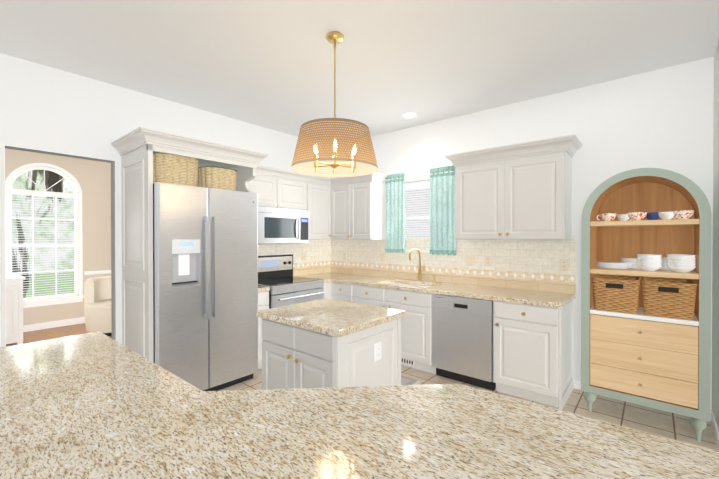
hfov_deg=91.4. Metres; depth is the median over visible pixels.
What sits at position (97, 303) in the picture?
boucle chair
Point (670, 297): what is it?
wicker basket
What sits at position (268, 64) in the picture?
ceiling
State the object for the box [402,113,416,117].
recessed light
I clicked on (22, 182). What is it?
trees
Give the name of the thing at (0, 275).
door leaf
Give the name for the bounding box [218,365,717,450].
floor
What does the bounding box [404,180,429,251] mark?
kitchen window
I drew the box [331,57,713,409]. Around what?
wall
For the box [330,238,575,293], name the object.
tile backsplash
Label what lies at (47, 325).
baseboard
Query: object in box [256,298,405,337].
island countertop
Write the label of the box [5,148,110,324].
wall
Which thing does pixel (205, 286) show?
refrigerator
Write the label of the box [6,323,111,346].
floor
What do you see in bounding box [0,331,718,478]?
countertop
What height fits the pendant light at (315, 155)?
0.920 m
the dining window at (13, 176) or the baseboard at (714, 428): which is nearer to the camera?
the baseboard at (714, 428)
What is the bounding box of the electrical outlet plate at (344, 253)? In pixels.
[343,252,346,259]
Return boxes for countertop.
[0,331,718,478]
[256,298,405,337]
[298,272,573,307]
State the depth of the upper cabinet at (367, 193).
4.52 m
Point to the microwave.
(282, 226)
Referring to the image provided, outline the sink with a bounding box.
[390,280,429,287]
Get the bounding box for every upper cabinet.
[249,166,308,209]
[309,175,328,239]
[329,177,348,239]
[349,174,386,239]
[453,135,572,239]
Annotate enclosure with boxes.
[111,126,268,362]
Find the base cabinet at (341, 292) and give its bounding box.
[330,280,349,301]
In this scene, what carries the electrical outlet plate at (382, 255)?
attached to the wall at (661, 118)
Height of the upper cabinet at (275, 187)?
0.461 m
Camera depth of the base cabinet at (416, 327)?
3.72 m
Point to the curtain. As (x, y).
(442, 213)
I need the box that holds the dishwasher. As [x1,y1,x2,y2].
[432,294,495,390]
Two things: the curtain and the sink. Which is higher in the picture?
the curtain
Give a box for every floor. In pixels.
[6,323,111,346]
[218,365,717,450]
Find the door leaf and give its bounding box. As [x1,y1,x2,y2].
[0,204,0,347]
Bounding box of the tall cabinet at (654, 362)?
[581,168,711,441]
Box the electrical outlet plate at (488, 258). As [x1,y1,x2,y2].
[485,255,491,265]
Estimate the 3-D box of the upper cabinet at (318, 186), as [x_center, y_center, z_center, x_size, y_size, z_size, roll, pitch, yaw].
[-0.662,-0.420,4.810,0.341,0.838,0.452,0,0,40]
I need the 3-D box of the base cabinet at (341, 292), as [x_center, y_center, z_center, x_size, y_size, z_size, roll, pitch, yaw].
[-0.031,0.963,4.597,0.360,0.844,0.626,0,0,40]
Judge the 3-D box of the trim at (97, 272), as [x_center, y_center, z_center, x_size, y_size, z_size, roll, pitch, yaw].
[-4.220,0.556,6.163,0.022,0.060,3.609,0,0,40]
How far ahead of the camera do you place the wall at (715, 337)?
2.56 m
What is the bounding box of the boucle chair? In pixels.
[84,276,111,335]
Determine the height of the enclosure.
2.270 m
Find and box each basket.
[153,152,198,185]
[197,166,236,190]
[591,274,640,313]
[641,277,696,319]
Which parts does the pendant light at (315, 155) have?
lamp shade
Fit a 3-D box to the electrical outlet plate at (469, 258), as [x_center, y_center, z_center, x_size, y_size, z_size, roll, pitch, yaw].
[1.229,0.234,3.932,0.074,0.116,0.012,0,0,40]
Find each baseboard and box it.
[23,317,84,331]
[574,379,580,389]
[710,409,718,450]
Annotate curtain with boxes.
[385,165,455,254]
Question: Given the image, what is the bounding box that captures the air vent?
[401,358,413,365]
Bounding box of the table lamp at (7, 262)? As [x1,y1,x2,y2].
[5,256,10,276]
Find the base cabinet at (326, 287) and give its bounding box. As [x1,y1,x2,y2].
[322,284,329,298]
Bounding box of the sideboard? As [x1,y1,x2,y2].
[6,273,24,344]
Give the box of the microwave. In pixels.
[258,206,308,243]
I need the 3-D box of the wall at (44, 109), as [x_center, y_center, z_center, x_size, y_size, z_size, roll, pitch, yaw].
[-2.285,-0.006,3.240,0.122,2.800,5.600,0,0,40]
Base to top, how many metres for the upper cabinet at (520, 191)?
0.885 m
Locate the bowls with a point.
(683, 263)
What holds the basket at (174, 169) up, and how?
on the refrigerator
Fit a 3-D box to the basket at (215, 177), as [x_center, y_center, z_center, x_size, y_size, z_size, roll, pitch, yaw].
[-1.449,-0.581,3.534,0.389,0.233,0.360,0,0,40]
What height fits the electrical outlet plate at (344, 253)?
0.116 m
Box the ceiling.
[0,0,718,144]
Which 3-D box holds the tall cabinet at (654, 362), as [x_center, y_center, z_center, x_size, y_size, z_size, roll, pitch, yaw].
[2.208,0.434,2.754,0.745,1.925,0.436,0,0,40]
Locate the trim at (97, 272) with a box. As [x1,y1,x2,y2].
[84,270,110,274]
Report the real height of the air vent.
0.060 m
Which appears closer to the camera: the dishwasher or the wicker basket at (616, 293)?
the wicker basket at (616, 293)
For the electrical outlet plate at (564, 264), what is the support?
attached to the wall at (661, 118)
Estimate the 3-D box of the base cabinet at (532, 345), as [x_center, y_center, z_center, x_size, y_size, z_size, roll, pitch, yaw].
[1.604,0.971,3.227,0.542,0.844,0.626,0,0,40]
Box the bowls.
[595,254,696,272]
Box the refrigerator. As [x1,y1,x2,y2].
[153,182,257,390]
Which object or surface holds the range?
on the floor at (674, 426)
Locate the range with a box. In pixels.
[258,254,324,308]
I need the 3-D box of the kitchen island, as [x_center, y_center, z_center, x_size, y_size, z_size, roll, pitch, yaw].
[-0.205,0.955,2.521,0.820,0.885,0.718,0,0,40]
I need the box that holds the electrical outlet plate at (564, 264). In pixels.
[560,258,568,270]
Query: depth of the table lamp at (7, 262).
4.62 m
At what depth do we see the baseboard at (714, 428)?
2.47 m
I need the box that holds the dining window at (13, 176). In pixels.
[5,163,83,307]
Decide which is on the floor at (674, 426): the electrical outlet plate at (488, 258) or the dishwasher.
the dishwasher
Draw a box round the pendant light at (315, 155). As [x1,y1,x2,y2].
[291,31,377,176]
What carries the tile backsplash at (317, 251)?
attached to the wall at (44, 109)
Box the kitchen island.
[256,298,405,388]
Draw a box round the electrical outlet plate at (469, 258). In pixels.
[466,255,472,265]
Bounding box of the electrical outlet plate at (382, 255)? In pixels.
[380,253,384,260]
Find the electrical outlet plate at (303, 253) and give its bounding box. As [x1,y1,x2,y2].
[302,252,305,260]
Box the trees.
[12,170,73,297]
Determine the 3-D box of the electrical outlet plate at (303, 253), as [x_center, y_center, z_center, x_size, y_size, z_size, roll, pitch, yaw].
[-0.780,0.238,4.922,0.012,0.116,0.074,0,0,40]
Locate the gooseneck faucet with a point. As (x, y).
(420, 270)
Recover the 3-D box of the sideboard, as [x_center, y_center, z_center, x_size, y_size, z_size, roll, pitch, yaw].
[-4.827,0.940,4.665,0.880,0.890,0.470,0,0,40]
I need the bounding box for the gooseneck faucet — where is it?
[408,248,424,280]
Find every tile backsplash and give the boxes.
[258,239,329,275]
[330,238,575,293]
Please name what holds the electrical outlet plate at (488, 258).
attached to the wall at (661, 118)
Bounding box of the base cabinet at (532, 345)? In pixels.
[492,296,574,409]
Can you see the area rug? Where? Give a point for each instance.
(405, 380)
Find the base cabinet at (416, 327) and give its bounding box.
[350,284,457,373]
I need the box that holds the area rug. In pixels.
[401,375,419,384]
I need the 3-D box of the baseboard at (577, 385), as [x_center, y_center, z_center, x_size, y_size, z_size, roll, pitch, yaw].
[2.350,1.353,3.002,0.900,0.085,0.021,0,0,40]
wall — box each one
[0,53,330,346]
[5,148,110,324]
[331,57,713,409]
[712,42,718,430]
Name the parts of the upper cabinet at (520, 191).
crown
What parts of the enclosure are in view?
crown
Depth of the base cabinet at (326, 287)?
4.44 m
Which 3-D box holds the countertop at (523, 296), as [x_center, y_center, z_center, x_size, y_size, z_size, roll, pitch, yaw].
[0.539,0.524,4.010,3.206,0.039,0.780,0,0,40]

